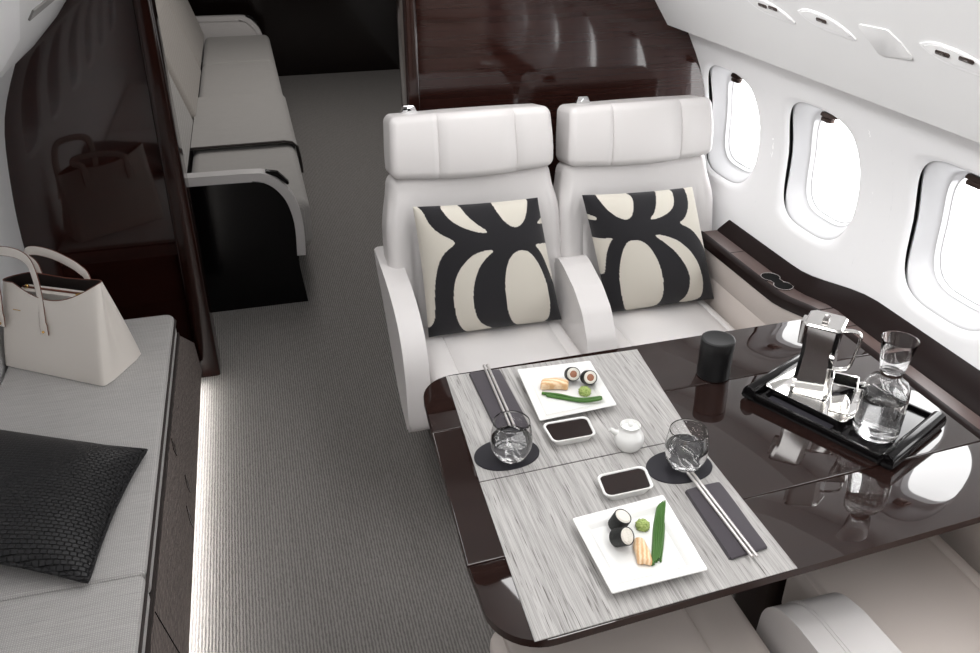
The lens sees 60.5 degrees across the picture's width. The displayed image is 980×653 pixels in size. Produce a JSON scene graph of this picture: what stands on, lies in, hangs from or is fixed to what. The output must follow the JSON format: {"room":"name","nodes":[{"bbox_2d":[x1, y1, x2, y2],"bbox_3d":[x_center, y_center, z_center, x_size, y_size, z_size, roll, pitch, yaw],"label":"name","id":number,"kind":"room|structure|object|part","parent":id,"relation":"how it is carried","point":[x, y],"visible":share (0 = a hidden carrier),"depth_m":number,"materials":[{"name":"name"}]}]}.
{"room":"aircraft cabin","nodes":[
{"label":"aircraft cabin","id":0,"kind":"room"},
{"bbox_2d":[0,65,29,384],"bbox_3d":[-1.566,-0.442,3.061,0.137,1.185,9.600,-8,30,-13],"label":"wall","id":1,"kind":"structure","parent":0,"point":[10,236],"depth_m":2.60,"materials":[{"name":"white plastic"}]},
{"bbox_2d":[0,0,19,71],"bbox_3d":[-0.501,0.138,0.323,0.218,0.252,3.480,-8,30,-13],"label":"trim","id":2,"kind":"structure","parent":1,"relation":"attached to","point":[9,9],"depth_m":1.50,"materials":[{"name":"white"}]},
{"bbox_2d":[5,0,192,341],"bbox_3d":[-1.310,-0.618,2.705,0.511,1.840,0.070,-8,30,-13],"label":"wall","id":3,"kind":"structure","parent":0,"point":[87,182],"depth_m":2.71,"materials":[{"name":"brown wood"}]},
{"bbox_2d":[132,0,220,377],"bbox_3d":[-1.067,-0.611,2.774,0.077,1.760,0.130,-8,30,-13],"label":"trim","id":4,"kind":"structure","parent":3,"relation":"attached to","point":[193,276],"depth_m":2.80,"materials":[{"name":"brown wood"}]},
{"bbox_2d":[188,0,399,75],"bbox_3d":[-1.779,-3.057,7.069,2.261,1.840,0.080,-8,30,-13],"label":"wall","id":5,"kind":"structure","parent":0,"point":[306,37],"depth_m":7.40,"materials":[{"name":"black wood"}]},
{"bbox_2d":[189,69,733,652],"bbox_3d":[-0.416,-0.079,3.627,3.100,0.001,9.600,-8,30,-13],"label":"floor","id":6,"kind":"structure","parent":0,"point":[324,524],"depth_m":2.69,"materials":[{"name":"grey carpet"}]},
{"bbox_2d":[0,315,201,652],"bbox_3d":[-0.895,0.745,1.721,0.470,0.420,3.072,-8,30,-13],"label":"bench","id":7,"kind":"object","parent":6,"relation":"on","point":[136,598],"visible":0.79,"depth_m":2.04,"materials":[{"name":"grey woven fabric"},{"name":"dark wood"}]},
{"bbox_2d":[0,246,140,385],"bbox_3d":[-1.212,-0.064,2.360,0.377,0.366,0.185,9,31,16],"label":"handbag","id":8,"kind":"object","parent":7,"relation":"on","point":[58,326],"visible":1,"depth_m":2.33,"materials":[{"name":"white leather"}]},
{"bbox_3d":[-1.296,-0.100,2.296,0.185,0.239,0.040,10,31,17],"label":"handle","id":9,"kind":"part","parent":8,"relation":"part of","materials":[{"name":"white leather"}]},
{"bbox_3d":[-1.216,-0.147,2.374,0.236,0.141,0.027,10,31,18],"label":"handle","id":10,"kind":"part","parent":8,"relation":"part of","materials":[{"name":"white leather"}]},
{"bbox_2d":[0,429,147,583],"bbox_3d":[-1.042,0.366,1.840,0.488,0.123,0.428,0,29,0],"label":"lumbar pillow","id":11,"kind":"object","parent":7,"relation":"on","point":[60,498],"visible":1,"depth_m":1.80,"materials":[{"name":"black leather"}]},
{"bbox_3d":[-0.859,0.328,2.283,0.007,0.060,0.028,-8,30,-13],"label":"finger pull","id":12,"kind":"part","parent":7,"relation":"part of","materials":[{"name":"brown metal"}]},
{"bbox_3d":[-0.673,0.747,1.753,0.024,0.282,3.005,-8,30,-13],"label":"drawer","id":13,"kind":"part","parent":7,"relation":"part of","materials":[{"name":"wood"}]},
{"bbox_3d":[-0.857,0.446,2.379,0.007,0.064,0.028,-8,30,-13],"label":"finger pull","id":14,"kind":"part","parent":7,"relation":"part of","materials":[{"name":"brown wood"}]},
{"bbox_3d":[-0.829,0.527,2.320,0.008,0.084,0.028,-8,30,-13],"label":"finger pull","id":15,"kind":"part","parent":7,"relation":"part of","materials":[{"name":"brown wood"}]},
{"bbox_2d":[155,0,311,312],"bbox_3d":[-1.699,-1.416,5.045,0.929,0.950,4.007,-8,30,-13],"label":"divan","id":16,"kind":"object","parent":6,"relation":"on","point":[251,208],"visible":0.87,"depth_m":4.04,"materials":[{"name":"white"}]},
{"bbox_2d":[155,0,200,120],"bbox_3d":[-1.879,-1.593,4.933,0.253,0.532,1.200,-8,30,-13],"label":"cushion","id":17,"kind":"object","parent":16,"relation":"on","point":[183,68],"depth_m":4.83,"materials":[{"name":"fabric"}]},
{"bbox_2d":[168,72,192,171],"bbox_3d":[-1.559,-1.004,3.878,0.253,0.532,1.200,-8,30,-13],"label":"cushion","id":18,"kind":"object","parent":16,"relation":"on","point":[184,119],"depth_m":4.18,"materials":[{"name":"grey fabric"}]},
{"bbox_2d":[167,0,203,68],"bbox_3d":[-2.221,-2.190,6.001,0.253,0.532,1.260,-8,30,-13],"label":"cushion","id":19,"kind":"object","parent":16,"relation":"on","point":[192,27],"depth_m":5.90,"materials":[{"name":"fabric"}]},
{"bbox_3d":[-2.092,-2.192,6.827,0.500,0.566,0.055,-8,30,-13],"label":"panel","id":20,"kind":"part","parent":16,"relation":"part of","materials":[{"name":"white leather"}]},
{"bbox_3d":[-2.083,-2.305,6.767,0.518,0.382,0.067,-8,30,-13],"label":"armrest","id":21,"kind":"part","parent":16,"relation":"part of","materials":[{"name":"white leather"}]},
{"bbox_2d":[202,35,275,67],"bbox_3d":[-1.891,-1.992,6.341,0.500,0.220,1.046,-8,30,-13],"label":"seat cushion","id":22,"kind":"object","parent":16,"relation":"on","point":[216,49],"depth_m":6.22,"materials":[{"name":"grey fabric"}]},
{"bbox_2d":[199,62,282,96],"bbox_3d":[-1.619,-1.509,5.478,0.500,0.220,0.996,-8,30,-13],"label":"seat cushion","id":23,"kind":"object","parent":16,"relation":"on","point":[231,78],"depth_m":5.39,"materials":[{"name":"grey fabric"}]},
{"bbox_2d":[193,143,294,153],"bbox_3d":[-1.360,-1.051,4.658,0.500,0.220,0.946,-8,30,-13],"label":"seat cushion","id":24,"kind":"object","parent":16,"relation":"on","point":[194,151],"depth_m":4.21,"materials":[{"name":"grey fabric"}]},
{"bbox_3d":[-1.340,-1.067,4.607,0.518,0.167,1.030,-8,30,-13],"label":"seat","id":25,"kind":"part","parent":16,"relation":"part of","materials":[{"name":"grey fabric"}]},
{"bbox_3d":[-1.036,-0.451,3.449,0.518,0.382,0.062,-8,30,-13],"label":"armrest","id":26,"kind":"part","parent":16,"relation":"part of","materials":[{"name":"white leather"}]},
{"bbox_3d":[-1.045,-0.338,3.510,0.500,0.566,0.050,-8,30,-13],"label":"panel","id":27,"kind":"part","parent":16,"relation":"part of","materials":[{"name":"black paint"}]},
{"bbox_2d":[191,144,311,245],"bbox_3d":[-1.117,-0.607,3.895,0.500,0.220,0.876,-8,30,-13],"label":"armrest","id":28,"kind":"object","parent":16,"relation":"on","point":[283,158],"depth_m":3.98,"materials":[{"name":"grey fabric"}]},
{"bbox_2d":[374,103,580,448],"bbox_3d":[-0.008,-0.042,2.450,0.562,1.083,0.668,-8,30,-13],"label":"seat","id":29,"kind":"object","parent":6,"relation":"on","point":[495,153],"visible":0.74,"depth_m":2.41,"materials":[{"name":"white leather"}]},
{"bbox_3d":[-0.258,0.026,2.461,0.067,0.358,0.505,-8,30,-13],"label":"armrest","id":30,"kind":"part","parent":29,"relation":"part of","materials":[{"name":"white leather"}]},
{"bbox_3d":[-0.053,-0.220,2.585,0.540,0.542,0.202,-8,30,-13],"label":"backrest","id":31,"kind":"part","parent":29,"relation":"part of","materials":[{"name":"white leather"}]},
{"bbox_2d":[413,197,560,336],"bbox_3d":[0.007,-0.169,2.447,0.432,0.383,0.129,-8,30,-13],"label":"throw cushion","id":32,"kind":"object","parent":29,"relation":"on","point":[485,265],"visible":1,"depth_m":2.40,"materials":[{"name":"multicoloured fabric"}]},
{"bbox_2d":[423,320,580,383],"bbox_3d":[0.036,0.133,2.468,0.458,0.159,0.510,-8,30,-13],"label":"seat cushion","id":33,"kind":"object","parent":29,"relation":"on","point":[463,352],"depth_m":2.44,"materials":[{"name":"white leather"}]},
{"bbox_2d":[490,595,770,652],"bbox_3d":[0.402,0.674,1.163,0.570,1.089,1.010,-8,30,-13],"label":"seat","id":34,"kind":"object","parent":6,"relation":"on","point":[719,625],"visible":0.55,"depth_m":1.54,"materials":[{"name":"beige leather"}]},
{"bbox_2d":[553,95,734,353],"bbox_3d":[0.497,-0.106,2.574,0.550,1.074,0.668,-8,30,-13],"label":"seat","id":35,"kind":"object","parent":6,"relation":"on","point":[646,144],"visible":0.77,"depth_m":2.53,"materials":[{"name":"white leather"}]},
{"bbox_3d":[0.282,-0.015,2.529,0.090,0.319,0.320,-8,30,-13],"label":"armrest","id":36,"kind":"part","parent":35,"relation":"part of","materials":[{"name":"white leather"}]},
{"bbox_3d":[0.453,-0.280,2.711,0.526,0.542,0.202,-8,30,-13],"label":"backrest","id":37,"kind":"part","parent":35,"relation":"part of","materials":[{"name":"white leather"}]},
{"bbox_2d":[582,187,713,311],"bbox_3d":[0.501,-0.229,2.569,0.445,0.368,0.130,-8,30,-13],"label":"throw cushion","id":38,"kind":"object","parent":35,"relation":"on","point":[649,247],"visible":0.99,"depth_m":2.52,"materials":[{"name":"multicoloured fabric"}]},
{"bbox_2d":[612,300,734,348],"bbox_3d":[0.542,0.065,2.590,0.420,0.159,0.510,-8,30,-13],"label":"seat cushion","id":39,"kind":"object","parent":35,"relation":"on","point":[640,326],"depth_m":2.57,"materials":[{"name":"white leather"}]},
{"bbox_2d":[423,319,979,647],"bbox_3d":[0.417,0.527,1.823,1.056,0.700,0.760,-8,30,-13],"label":"dining table","id":40,"kind":"object","parent":6,"relation":"on","point":[824,503],"visible":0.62,"depth_m":1.56,"materials":[{"name":"brown wood"}]},
{"bbox_2d":[446,349,680,481],"bbox_3d":[0.161,0.168,1.747,0.474,0.002,0.365,-8,30,-13],"label":"placemat","id":41,"kind":"object","parent":40,"relation":"on","point":[637,394],"visible":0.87,"depth_m":1.73,"materials":[{"name":"grey fabric"}]},
{"bbox_2d":[469,369,522,422],"bbox_3d":[0.018,0.152,1.764,0.071,0.009,0.225,-8,30,-13],"label":"folded napkin","id":42,"kind":"object","parent":41,"relation":"on","point":[481,383],"visible":0.73,"depth_m":1.78,"materials":[{"name":"grey fabric"}]},
{"bbox_2d":[483,365,504,411],"bbox_3d":[0.013,0.142,1.766,0.007,0.006,0.233,-7,30,-11],"label":"chopstick","id":43,"kind":"object","parent":42,"relation":"on","point":[484,366],"visible":0.83,"depth_m":1.78,"materials":[{"name":"white plastic"}]},
{"bbox_2d":[486,364,508,410],"bbox_3d":[0.021,0.141,1.768,0.007,0.006,0.233,-7,30,-12],"label":"chopstick","id":44,"kind":"object","parent":42,"relation":"on","point":[487,365],"visible":0.83,"depth_m":1.78,"materials":[{"name":"white plastic"}]},
{"bbox_2d":[474,442,539,470],"bbox_3d":[0.032,0.244,1.607,0.128,0.002,0.094,-12,31,-21],"label":"coaster","id":45,"kind":"object","parent":41,"relation":"on","point":[484,457],"visible":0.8,"depth_m":1.59,"materials":[{"name":"black leather"}]},
{"bbox_2d":[490,411,532,463],"bbox_3d":[0.040,0.212,1.574,0.079,0.085,0.079,-8,30,-13],"label":"water tumbler","id":46,"kind":"object","parent":45,"relation":"on","point":[511,438],"visible":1,"depth_m":1.55,"materials":[{"name":"clear glass"}]},
{"bbox_2d":[517,361,616,420],"bbox_3d":[0.160,0.138,1.779,0.180,0.019,0.194,-8,30,-13],"label":"square plate","id":47,"kind":"object","parent":41,"relation":"on","point":[545,407],"visible":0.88,"depth_m":1.77,"materials":[{"name":"white ceramic"}]},
{"bbox_2d":[540,378,568,389],"bbox_3d":[0.138,0.121,1.791,0.061,0.023,0.026,1,29,3],"label":"slice","id":48,"kind":"object","parent":47,"relation":"on","point":[546,383],"visible":1,"depth_m":1.78,"materials":[{"name":"beige food"}]},
{"bbox_2d":[564,367,579,380],"bbox_3d":[0.177,0.102,1.807,0.031,0.040,0.040,-3,29,-5],"label":"roll","id":49,"kind":"object","parent":47,"relation":"on","point":[571,373],"visible":0.99,"depth_m":1.79,"materials":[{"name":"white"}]},
{"bbox_2d":[542,392,601,399],"bbox_3d":[0.171,0.146,1.756,0.127,0.014,0.013,6,30,11],"label":"chive","id":50,"kind":"object","parent":47,"relation":"on","point":[543,393],"visible":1,"depth_m":1.75,"materials":[{"name":"green food"}]},
{"bbox_2d":[546,394,601,402],"bbox_3d":[0.175,0.149,1.749,0.118,0.015,0.013,7,30,12],"label":"chive","id":51,"kind":"object","parent":47,"relation":"on","point":[547,395],"visible":1,"depth_m":1.75,"materials":[{"name":"green food"}]},
{"bbox_2d":[578,386,590,396],"bbox_3d":[0.200,0.135,1.772,0.028,0.018,0.027,-8,30,-13],"label":"mound","id":52,"kind":"object","parent":47,"relation":"on","point":[584,391],"visible":1,"depth_m":1.77,"materials":[{"name":"green food"}]},
{"bbox_2d":[580,370,596,384],"bbox_3d":[0.211,0.109,1.795,0.033,0.040,0.040,-8,30,-13],"label":"roll","id":53,"kind":"object","parent":47,"relation":"on","point":[588,377],"visible":1,"depth_m":1.78,"materials":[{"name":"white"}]},
{"bbox_2d":[543,416,595,445],"bbox_3d":[0.157,0.208,1.654,0.097,0.018,0.066,-8,30,-13],"label":"sauce dish","id":54,"kind":"object","parent":41,"relation":"on","point":[578,429],"visible":1,"depth_m":1.65,"materials":[{"name":"white ceramic"}]},
{"bbox_2d":[609,419,643,452],"bbox_3d":[0.267,0.208,1.613,0.061,0.059,0.058,-23,37,-35],"label":"jug","id":55,"kind":"object","parent":41,"relation":"on","point":[628,438],"visible":1,"depth_m":1.60,"materials":[{"name":"white ceramic"}]},
{"bbox_3d":[0.239,0.202,1.611,0.023,0.020,0.012,-1,29,-3],"label":"spout","id":56,"kind":"part","parent":55,"relation":"part of","materials":[{"name":"white ceramic"}]},
{"bbox_3d":[0.268,0.187,1.603,0.032,0.012,0.032,-8,30,-13],"label":"lid","id":57,"kind":"part","parent":55,"relation":"part of","materials":[{"name":"white ceramic"}]},
{"bbox_2d":[480,444,797,641],"bbox_3d":[0.233,0.340,1.440,0.455,0.002,0.386,-8,30,-13],"label":"placemat","id":58,"kind":"object","parent":40,"relation":"on","point":[561,589],"visible":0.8,"depth_m":1.39,"materials":[{"name":"grey fabric"}]},
{"bbox_2d":[597,466,652,500],"bbox_3d":[0.244,0.285,1.516,0.102,0.018,0.065,-8,30,-13],"label":"sauce dish","id":59,"kind":"object","parent":58,"relation":"on","point":[634,481],"visible":1,"depth_m":1.51,"materials":[{"name":"white ceramic"}]},
{"bbox_2d":[572,495,706,593],"bbox_3d":[0.245,0.359,1.383,0.176,0.019,0.188,-8,30,-13],"label":"square plate","id":60,"kind":"object","parent":58,"relation":"on","point":[619,568],"visible":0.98,"depth_m":1.37,"materials":[{"name":"white ceramic"}]},
{"bbox_2d":[608,509,630,529],"bbox_3d":[0.217,0.326,1.409,0.038,0.037,0.031,13,32,21],"label":"roll","id":61,"kind":"object","parent":60,"relation":"on","point":[620,517],"visible":0.82,"depth_m":1.40,"materials":[{"name":"black food"}]},
{"bbox_2d":[609,526,633,546],"bbox_3d":[0.215,0.344,1.373,0.041,0.041,0.031,26,38,38],"label":"roll","id":62,"kind":"object","parent":60,"relation":"on","point":[621,536],"visible":1,"depth_m":1.36,"materials":[{"name":"black food"}]},
{"bbox_2d":[633,537,651,565],"bbox_3d":[0.247,0.363,1.364,0.025,0.017,0.058,-2,29,-3],"label":"slice","id":63,"kind":"object","parent":60,"relation":"on","point":[643,555],"visible":0.98,"depth_m":1.35,"materials":[{"name":"beige food"}]},
{"bbox_2d":[635,518,649,531],"bbox_3d":[0.258,0.333,1.417,0.026,0.018,0.025,-8,30,-13],"label":"mound","id":64,"kind":"object","parent":60,"relation":"on","point":[643,525],"visible":1,"depth_m":1.41,"materials":[{"name":"green food"}]},
{"bbox_2d":[651,507,656,565],"bbox_3d":[0.273,0.347,1.399,0.006,0.010,0.135,7,30,11],"label":"chive","id":65,"kind":"object","parent":60,"relation":"on","point":[656,507],"visible":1,"depth_m":1.40,"materials":[{"name":"green food"}]},
{"bbox_2d":[652,504,658,563],"bbox_3d":[0.275,0.343,1.398,0.006,0.010,0.135,7,30,12],"label":"chive","id":66,"kind":"object","parent":60,"relation":"on","point":[654,534],"visible":1,"depth_m":1.40,"materials":[{"name":"green food"}]},
{"bbox_2d":[654,503,660,561],"bbox_3d":[0.278,0.342,1.401,0.004,0.010,0.135,7,30,12],"label":"chive","id":67,"kind":"object","parent":60,"relation":"on","point":[656,536],"visible":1,"depth_m":1.40,"materials":[{"name":"green food"}]},
{"bbox_2d":[655,502,661,560],"bbox_3d":[0.282,0.341,1.403,0.004,0.010,0.135,7,30,12],"label":"chive","id":68,"kind":"object","parent":60,"relation":"on","point":[661,502],"visible":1,"depth_m":1.41,"materials":[{"name":"green food"}]},
{"bbox_2d":[657,501,663,559],"bbox_3d":[0.286,0.339,1.406,0.006,0.010,0.136,7,30,12],"label":"chive","id":69,"kind":"object","parent":60,"relation":"on","point":[660,537],"visible":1,"depth_m":1.41,"materials":[{"name":"green food"}]},
{"bbox_2d":[658,500,665,558],"bbox_3d":[0.289,0.338,1.407,0.006,0.010,0.136,7,30,12],"label":"chive","id":70,"kind":"object","parent":60,"relation":"on","point":[661,544],"visible":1,"depth_m":1.41,"materials":[{"name":"green food"}]},
{"bbox_2d":[660,522,664,562],"bbox_3d":[0.291,0.343,1.406,0.004,0.010,0.136,7,30,12],"label":"chive","id":71,"kind":"object","parent":60,"relation":"on","point":[661,555],"visible":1,"depth_m":1.37,"materials":[{"name":"green food"}]},
{"bbox_2d":[646,452,712,483],"bbox_3d":[0.353,0.262,1.574,0.128,0.002,0.094,-11,31,-18],"label":"coaster","id":72,"kind":"object","parent":58,"relation":"on","point":[658,467],"visible":0.61,"depth_m":1.56,"materials":[{"name":"black leather"}]},
{"bbox_2d":[665,419,708,472],"bbox_3d":[0.363,0.225,1.551,0.079,0.085,0.079,-8,30,-13],"label":"water tumbler","id":73,"kind":"object","parent":72,"relation":"on","point":[687,440],"visible":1,"depth_m":1.53,"materials":[{"name":"clear glass"}]},
{"bbox_2d":[685,482,766,559],"bbox_3d":[0.404,0.330,1.445,0.080,0.009,0.179,-8,30,-13],"label":"folded napkin","id":74,"kind":"object","parent":58,"relation":"on","point":[724,537],"visible":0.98,"depth_m":1.43,"materials":[{"name":"grey fabric"}]},
{"bbox_2d":[686,472,753,557],"bbox_3d":[0.393,0.320,1.448,0.007,0.006,0.222,-8,30,-14],"label":"chopstick","id":75,"kind":"object","parent":74,"relation":"on","point":[691,477],"visible":1,"depth_m":1.44,"materials":[{"name":"white plastic"}]},
{"bbox_2d":[690,471,757,557],"bbox_3d":[0.401,0.319,1.450,0.007,0.006,0.223,-8,30,-14],"label":"chopstick","id":76,"kind":"object","parent":74,"relation":"on","point":[694,475],"visible":1,"depth_m":1.44,"materials":[{"name":"white plastic"}]},
{"bbox_2d":[696,330,735,382],"bbox_3d":[0.493,0.066,1.837,0.074,0.094,0.074,-8,30,-13],"label":"canister","id":77,"kind":"object","parent":40,"relation":"on","point":[717,348],"visible":1,"depth_m":1.81,"materials":[{"name":"black"}]},
{"bbox_3d":[0.493,0.035,1.819,0.074,0.023,0.074,-8,30,-13],"label":"lid","id":78,"kind":"part","parent":77,"relation":"part of","materials":[{"name":"black"}]},
{"bbox_2d":[741,353,946,469],"bbox_3d":[0.722,0.163,1.726,0.216,0.032,0.331,-23,36,-35],"label":"serving tray","id":79,"kind":"object","parent":40,"relation":"on","point":[919,425],"visible":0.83,"depth_m":1.66,"materials":[{"name":"black paint"}]},
{"bbox_3d":[0.624,0.105,1.825,0.216,0.028,0.031,-23,36,-35],"label":"rail","id":80,"kind":"part","parent":79,"relation":"part of","materials":[{"name":"black paint"}]},
{"bbox_2d":[766,365,860,423],"bbox_3d":[0.688,0.141,1.749,0.140,0.015,0.181,-23,36,-35],"label":"tray","id":81,"kind":"object","parent":79,"relation":"on","point":[780,385],"visible":0.45,"depth_m":1.74,"materials":[{"name":"white metal"}]},
{"bbox_2d":[790,310,862,399],"bbox_3d":[0.690,0.058,1.728,0.118,0.171,0.076,17,33,27],"label":"pitcher","id":82,"kind":"object","parent":81,"relation":"on","point":[820,335],"visible":0.99,"depth_m":1.71,"materials":[{"name":"silver"}]},
{"bbox_3d":[0.647,0.008,1.730,0.016,0.057,0.028,17,33,27],"label":"spout","id":83,"kind":"part","parent":82,"relation":"part of","materials":[{"name":"silver metal"}]},
{"bbox_3d":[0.679,-0.011,1.697,0.075,0.006,0.075,17,33,27],"label":"lid","id":84,"kind":"part","parent":82,"relation":"part of","materials":[{"name":"silver metal"}]},
{"bbox_3d":[0.734,0.050,1.726,0.047,0.098,0.014,7,30,12],"label":"handle","id":85,"kind":"part","parent":82,"relation":"part of","materials":[{"name":"silver metal"}]},
{"bbox_2d":[828,372,863,413],"bbox_3d":[0.720,0.138,1.691,0.070,0.068,0.049,13,32,22],"label":"cup","id":86,"kind":"object","parent":81,"relation":"on","point":[844,386],"visible":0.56,"depth_m":1.68,"materials":[{"name":"white metal"}]},
{"bbox_3d":[0.745,0.133,1.694,0.031,0.051,0.009,0,29,0],"label":"handle","id":87,"kind":"part","parent":86,"relation":"part of","materials":[{"name":"clear glass"}]},
{"bbox_2d":[853,331,919,443],"bbox_3d":[0.753,0.116,1.592,0.086,0.212,0.086,-8,30,-13],"label":"glass carafe","id":88,"kind":"object","parent":79,"relation":"on","point":[883,401],"visible":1,"depth_m":1.57,"materials":[{"name":"clear glass"}]},
{"bbox_3d":[0.819,0.216,1.626,0.216,0.028,0.031,-23,36,-35],"label":"rail","id":89,"kind":"part","parent":79,"relation":"part of","materials":[{"name":"black paint"}]},
{"bbox_2d":[756,535,979,652],"bbox_3d":[0.868,0.609,1.280,0.539,1.089,1.020,-8,30,-13],"label":"seat","id":90,"kind":"object","parent":6,"relation":"on","point":[920,596],"visible":0.76,"depth_m":1.58,"materials":[{"name":"beige leather"}]},
{"bbox_3d":[0.630,0.659,1.423,0.133,0.221,0.441,-8,30,-13],"label":"armrest","id":91,"kind":"part","parent":90,"relation":"part of","materials":[{"name":"white leather"}]},
{"bbox_2d":[0,0,979,142],"bbox_3d":[-0.523,-1.385,2.863,2.028,0.655,9.600,-8,30,-13],"label":"ceiling","id":92,"kind":"structure","parent":0,"point":[925,88],"depth_m":1.71,"materials":[{"name":"white plastic"}]},
{"bbox_2d":[28,0,53,20],"bbox_3d":[-1.083,-0.847,2.119,0.027,0.030,0.818,-8,30,-13],"label":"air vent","id":93,"kind":"structure","parent":92,"relation":"in","point":[45,3],"depth_m":1.85,"materials":[{"name":"grey plastic"}]},
{"bbox_2d":[748,0,795,23],"bbox_3d":[0.641,-0.731,1.931,0.031,0.044,0.179,-10,31,-18],"label":"light panel","id":94,"kind":"object","parent":92,"relation":"attached to","point":[768,8],"visible":1,"depth_m":1.92,"materials":[{"name":"white plastic"}]},
{"bbox_2d":[798,9,855,40],"bbox_3d":[0.696,-0.631,1.747,0.031,0.044,0.179,-9,31,-16],"label":"light panel","id":95,"kind":"object","parent":92,"relation":"attached to","point":[822,21],"visible":1,"depth_m":1.74,"materials":[{"name":"white plastic"}]},
{"bbox_2d":[858,24,912,59],"bbox_3d":[0.752,-0.538,1.597,0.048,0.061,0.129,-7,30,-12],"label":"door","id":96,"kind":"structure","parent":92,"relation":"attached to","point":[882,40],"depth_m":1.59,"materials":[{"name":"white plastic"}]},
{"bbox_2d":[919,41,979,75],"bbox_3d":[0.797,-0.454,1.429,0.031,0.044,0.179,-10,31,-18],"label":"light panel","id":97,"kind":"object","parent":92,"relation":"attached to","point":[953,57],"visible":1,"depth_m":1.43,"materials":[{"name":"white plastic"}]},
{"bbox_2d":[416,0,704,184],"bbox_3d":[0.240,-0.649,2.761,0.990,1.840,0.070,-8,30,-13],"label":"wall","id":98,"kind":"structure","parent":0,"point":[472,53],"depth_m":2.59,"materials":[{"name":"brown wood"}]},
{"bbox_2d":[396,0,419,110],"bbox_3d":[-0.244,-0.564,2.650,0.040,1.800,0.120,-8,30,-13],"label":"trim","id":99,"kind":"structure","parent":98,"relation":"attached to","point":[406,9],"depth_m":2.47,"materials":[{"name":"brown wood"}]},
{"bbox_2d":[689,33,979,369],"bbox_3d":[0.482,-0.729,3.547,0.162,1.212,9.600,-8,30,-13],"label":"wall","id":100,"kind":"structure","parent":0,"point":[871,250],"depth_m":2.13,"materials":[{"name":"white plastic"}]},
{"bbox_2d":[706,65,759,182],"bbox_3d":[0.794,-0.651,2.696,0.140,0.376,0.348,-8,30,-13],"label":"window","id":101,"kind":"structure","parent":100,"relation":"in","point":[732,155],"depth_m":2.78,"materials":[{"name":"white plastic"},{"name":"clear glass"}]},
{"bbox_3d":[0.778,-0.779,2.634,0.027,0.024,0.055,-8,30,-13],"label":"shade pull","id":102,"kind":"part","parent":101,"relation":"part of","materials":[{"name":"brown metal"}]},
{"bbox_3d":[0.847,-0.658,2.708,0.031,0.284,0.240,-8,30,-13],"label":"pane","id":103,"kind":"part","parent":101,"relation":"part of","materials":[{"name":"white glass"}]},
{"bbox_2d":[784,102,870,239],"bbox_3d":[0.920,-0.428,2.297,0.140,0.376,0.348,-8,30,-13],"label":"window","id":104,"kind":"structure","parent":100,"relation":"in","point":[821,185],"depth_m":2.38,"materials":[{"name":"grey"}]},
{"bbox_3d":[0.904,-0.556,2.235,0.027,0.024,0.055,-8,30,-13],"label":"shade pull","id":105,"kind":"part","parent":104,"relation":"part of","materials":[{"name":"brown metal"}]},
{"bbox_3d":[0.973,-0.435,2.309,0.031,0.284,0.240,-8,30,-13],"label":"pane","id":106,"kind":"part","parent":104,"relation":"part of","materials":[{"name":"white glass"}]},
{"bbox_2d":[701,220,979,573],"bbox_3d":[1.091,0.562,1.621,0.131,0.637,2.822,-8,30,-13],"label":"ledge","id":107,"kind":"object","parent":100,"relation":"attached to","point":[753,285],"visible":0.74,"depth_m":2.19,"materials":[{"name":"brown wood"}]},
{"bbox_2d":[905,161,979,330],"bbox_3d":[1.058,-0.182,1.857,0.140,0.376,0.348,-8,30,-13],"label":"window","id":108,"kind":"structure","parent":100,"relation":"in","point":[942,259],"depth_m":1.96,"materials":[{"name":"grey plastic"}]},
{"bbox_3d":[1.111,-0.189,1.869,0.031,0.284,0.240,-8,30,-13],"label":"pane","id":109,"kind":"part","parent":108,"relation":"part of","materials":[{"name":"white glass"}]},
{"bbox_3d":[1.043,-0.310,1.794,0.027,0.024,0.055,-8,30,-13],"label":"shade pull","id":110,"kind":"part","parent":108,"relation":"part of","materials":[{"name":"brown metal"}]}
]}

